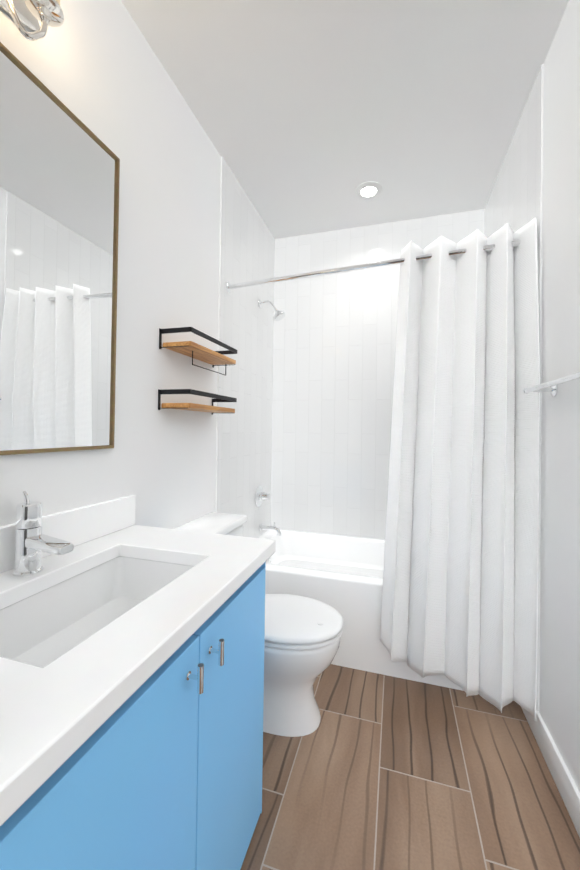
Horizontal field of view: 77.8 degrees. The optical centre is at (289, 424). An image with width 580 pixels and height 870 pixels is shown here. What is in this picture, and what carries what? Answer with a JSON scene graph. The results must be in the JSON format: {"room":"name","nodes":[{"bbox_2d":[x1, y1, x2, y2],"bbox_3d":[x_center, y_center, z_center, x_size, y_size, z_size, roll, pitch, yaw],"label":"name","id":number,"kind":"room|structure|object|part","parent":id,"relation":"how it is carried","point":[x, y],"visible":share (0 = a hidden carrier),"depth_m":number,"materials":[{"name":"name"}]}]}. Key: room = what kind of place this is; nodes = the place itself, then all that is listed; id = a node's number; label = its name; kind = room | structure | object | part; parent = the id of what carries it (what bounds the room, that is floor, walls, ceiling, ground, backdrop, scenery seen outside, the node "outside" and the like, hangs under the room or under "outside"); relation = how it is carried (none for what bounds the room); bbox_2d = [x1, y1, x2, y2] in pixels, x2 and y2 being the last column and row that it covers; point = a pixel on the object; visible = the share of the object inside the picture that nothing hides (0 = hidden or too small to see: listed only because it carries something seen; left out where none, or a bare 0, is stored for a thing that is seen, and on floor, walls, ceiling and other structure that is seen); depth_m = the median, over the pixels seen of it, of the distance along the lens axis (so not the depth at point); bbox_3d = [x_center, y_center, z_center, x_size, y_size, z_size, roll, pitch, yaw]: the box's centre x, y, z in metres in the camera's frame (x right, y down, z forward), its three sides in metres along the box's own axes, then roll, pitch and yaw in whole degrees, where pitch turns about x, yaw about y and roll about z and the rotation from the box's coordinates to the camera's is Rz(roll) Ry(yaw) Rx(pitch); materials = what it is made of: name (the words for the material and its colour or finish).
{"room":"bathroom","nodes":[
{"label":"bathroom","id":0,"kind":"room"},
{"bbox_2d":[0,0,267,537],"bbox_3d":[-0.697,-0.134,1.194,0.100,2.764,3.739,1,-1,17],"label":"wall","id":1,"kind":"structure","parent":0,"point":[96,68],"depth_m":1.42,"materials":[{"name":"paint"}]},
{"bbox_2d":[0,0,63,40],"bbox_3d":[-0.673,-1.086,0.759,0.170,0.332,0.430,1,-1,17],"label":"sconce","id":2,"kind":"object","parent":1,"relation":"attached to","point":[28,14],"visible":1,"depth_m":0.87,"materials":[{"name":"clear glass"}]},
{"bbox_3d":[-0.659,-1.006,0.841,0.123,0.174,0.108,1,-1,17],"label":"arm","id":3,"kind":"part","parent":2,"relation":"part of"},
{"bbox_2d":[0,42,119,454],"bbox_3d":[-0.706,-0.429,0.931,0.022,1.009,0.671,1,-1,17],"label":"mirror","id":4,"kind":"object","parent":1,"relation":"attached to","point":[59,189],"visible":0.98,"depth_m":1.02,"materials":[{"name":"clear glass"}]},
{"bbox_2d":[0,495,135,572],"bbox_3d":[-0.717,0.312,0.924,0.020,0.112,0.899,1,-1,17],"label":"backsplash","id":5,"kind":"structure","parent":1,"relation":"attached to","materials":[{"name":"stone"}]},
{"bbox_2d":[158,389,236,414],"bbox_3d":[-0.416,-0.102,1.708,0.145,0.086,0.468,1,-1,17],"label":"shelf","id":6,"kind":"object","parent":1,"relation":"attached to","point":[212,409],"visible":1,"depth_m":1.56,"materials":[{"name":"brown wood"}]},
{"bbox_2d":[159,327,236,375],"bbox_3d":[-0.413,-0.330,1.710,0.145,0.140,0.468,1,-1,17],"label":"shelf","id":7,"kind":"object","parent":1,"relation":"attached to","point":[192,350],"visible":1,"depth_m":1.61,"materials":[{"name":"brown wood"}]},
{"bbox_2d":[215,157,274,537],"bbox_3d":[-0.268,-0.343,2.440,0.008,2.307,0.914,1,-1,17],"label":"wall tile","id":8,"kind":"structure","parent":1,"relation":"attached to","point":[244,430],"depth_m":2.34,"materials":[{"name":"white tile"}]},
{"bbox_2d":[255,485,270,506],"bbox_3d":[-0.188,0.516,2.594,0.076,0.156,0.156,1,-1,17],"label":"shower valve","id":9,"kind":"object","parent":8,"relation":"attached to","point":[260,495],"visible":1,"depth_m":2.57,"materials":[{"name":"silver metal"}]},
{"bbox_2d":[259,522,280,535],"bbox_3d":[-0.142,0.748,2.608,0.161,0.090,0.048,1,-1,17],"label":"tub spout","id":10,"kind":"object","parent":8,"relation":"attached to","point":[271,528],"visible":1,"depth_m":2.60,"materials":[{"name":"silver metal"}]},
{"bbox_2d":[258,300,284,320],"bbox_3d":[-0.126,-0.815,2.549,0.192,0.161,0.086,1,-1,17],"label":"shower head","id":11,"kind":"object","parent":8,"relation":"attached to","point":[279,315],"visible":1,"depth_m":2.53},
{"bbox_3d":[-0.154,-0.849,2.558,0.119,0.073,0.015,1,-1,17],"label":"arm","id":12,"kind":"part","parent":11,"relation":"part of"},
{"bbox_2d":[281,529,384,539],"bbox_3d":[0.599,-0.099,2.708,1.524,2.764,0.100,1,-1,17],"label":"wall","id":13,"kind":"structure","parent":0,"point":[333,534],"depth_m":2.72,"materials":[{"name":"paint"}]},
{"bbox_2d":[271,209,483,538],"bbox_3d":[0.587,-0.328,2.658,1.508,2.307,0.008,1,-1,17],"label":"wall tile","id":14,"kind":"structure","parent":13,"relation":"attached to","point":[334,344],"depth_m":2.72,"materials":[{"name":"white tile"}]},
{"bbox_2d":[121,0,568,238],"bbox_3d":[0.102,-1.547,0.979,1.724,0.080,3.739,1,-1,17],"label":"ceiling","id":15,"kind":"structure","parent":0,"point":[311,116],"depth_m":1.62,"materials":[{"name":"paint"}]},
{"bbox_2d":[355,181,381,198],"bbox_3d":[0.499,-1.481,2.280,0.168,0.012,0.168,1,-1,17],"label":"recessed light","id":16,"kind":"object","parent":15,"relation":"in","point":[369,190],"visible":1,"depth_m":2.27,"materials":[{"name":"paint"}]},
{"bbox_2d":[240,664,579,869],"bbox_3d":[0.062,1.286,0.948,1.724,0.060,3.739,1,-1,17],"label":"floor","id":17,"kind":"structure","parent":0,"point":[374,771],"depth_m":1.25,"materials":[{"name":"tile"}]},
{"bbox_2d":[0,491,275,869],"bbox_3d":[-0.450,0.708,0.839,0.588,1.078,0.899,1,-1,17],"label":"bathroom vanity","id":18,"kind":"object","parent":17,"relation":"on","point":[131,689],"visible":1,"depth_m":0.75,"materials":[{"name":"blue wood"}]},
{"bbox_2d":[13,491,73,576],"bbox_3d":[-0.613,0.268,0.893,0.155,0.202,0.062,1,-1,17],"label":"faucet","id":19,"kind":"object","parent":18,"relation":"on","point":[30,542],"depth_m":0.88,"materials":[{"name":"silver metal"}]},
{"bbox_2d":[0,556,192,666],"bbox_3d":[-0.457,0.483,0.838,0.347,0.142,0.542,1,-1,17],"label":"sink","id":20,"kind":"object","parent":18,"relation":"in","point":[38,626],"depth_m":0.96,"materials":[{"name":"ceramic"}]},
{"bbox_3d":[-0.273,0.845,0.568,0.019,0.781,0.438,1,-1,17],"label":"door","id":21,"kind":"part","parent":18,"relation":"part of","materials":[{"name":"blue wood"}]},
{"bbox_3d":[-0.195,0.513,0.732,0.030,0.009,0.009,1,-1,17],"label":"handle post","id":22,"kind":"part","parent":18,"relation":"part of","materials":[{"name":"silver metal"}]},
{"bbox_3d":[-0.170,0.514,0.818,0.030,0.009,0.009,1,-1,17],"label":"handle post","id":23,"kind":"part","parent":18,"relation":"part of","materials":[{"name":"silver metal"}]},
{"bbox_3d":[-0.152,0.851,0.977,0.019,0.781,0.406,1,-1,17],"label":"door","id":24,"kind":"part","parent":18,"relation":"part of","materials":[{"name":"blue wood"}]},
{"bbox_2d":[175,512,342,736],"bbox_3d":[-0.137,0.865,1.613,0.748,0.792,0.456,1,-1,17],"label":"toilet","id":25,"kind":"object","parent":17,"relation":"on","point":[302,636],"visible":0.4,"depth_m":1.48,"materials":[{"name":"ceramic"}]},
{"bbox_3d":[-0.394,0.697,1.692,0.195,0.382,0.430,1,-1,17],"label":"tank","id":26,"kind":"part","parent":25,"relation":"part of","materials":[{"name":"ceramic"}]},
{"bbox_3d":[-0.015,0.863,1.577,0.490,0.018,0.376,1,-1,17],"label":"seat","id":27,"kind":"part","parent":25,"relation":"part of","materials":[{"name":"white plastic"}]},
{"bbox_3d":[-0.014,0.836,1.577,0.492,0.029,0.380,1,-1,17],"label":"lid","id":28,"kind":"part","parent":25,"relation":"part of","materials":[{"name":"white plastic"}]},
{"bbox_2d":[259,529,513,700],"bbox_3d":[0.453,1.048,2.256,1.520,0.455,0.795,1,-1,17],"label":"bathtub","id":29,"kind":"object","parent":17,"relation":"on","point":[342,575],"visible":0.27,"depth_m":1.94,"materials":[{"name":"ceramic"}]},
{"bbox_2d":[539,0,579,791],"bbox_3d":[0.860,-0.117,0.732,0.100,2.764,3.739,1,-1,17],"label":"wall","id":30,"kind":"structure","parent":0,"point":[559,705],"depth_m":1.29,"materials":[{"name":"paint"}]},
{"bbox_2d":[226,217,539,720],"bbox_3d":[0.317,0.157,1.766,1.523,2.032,0.296,1,-1,17],"label":"shower curtain rod","id":31,"kind":"object","parent":30,"relation":"attached to","point":[460,594],"visible":1,"depth_m":1.60,"materials":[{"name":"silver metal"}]},
{"bbox_2d":[380,217,539,720],"bbox_3d":[0.724,0.161,1.602,0.618,2.032,0.213,1,-1,17],"label":"shower curtain","id":32,"kind":"object","parent":31,"relation":"hanging from","point":[460,591],"depth_m":1.60,"materials":[{"name":"white fabric"}]},
{"bbox_2d":[484,110,523,237],"bbox_3d":[1.201,-0.326,2.062,0.008,2.307,0.803,1,-1,17],"label":"wall tile","id":33,"kind":"structure","parent":30,"relation":"attached to","point":[503,206],"depth_m":1.89,"materials":[{"name":"white tile"}]},
{"bbox_2d":[523,64,543,710],"bbox_3d":[1.054,-0.164,1.572,0.008,2.647,0.214,1,-1,17],"label":"wall tile","id":34,"kind":"structure","parent":30,"relation":"attached to","point":[533,166],"depth_m":1.51,"materials":[{"name":"white tile"}]},
{"bbox_2d":[521,707,579,836],"bbox_3d":[0.672,1.201,0.347,0.014,0.115,2.731,1,-1,17],"label":"baseboard","id":35,"kind":"structure","parent":30,"relation":"attached to","point":[568,790],"depth_m":1.26,"materials":[{"name":"paint"}]},
{"bbox_2d":[523,371,579,396],"bbox_3d":[0.875,-0.135,1.107,0.083,0.052,0.665,1,-1,17],"label":"towel bar","id":36,"kind":"object","parent":30,"relation":"attached to","point":[553,385],"visible":1,"depth_m":1.24,"materials":[{"name":"silver metal"}]},
{"bbox_3d":[0.950,-0.131,1.353,0.062,0.015,0.015,1,-1,17],"label":"post","id":37,"kind":"part","parent":36,"relation":"part of","materials":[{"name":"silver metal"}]}
]}

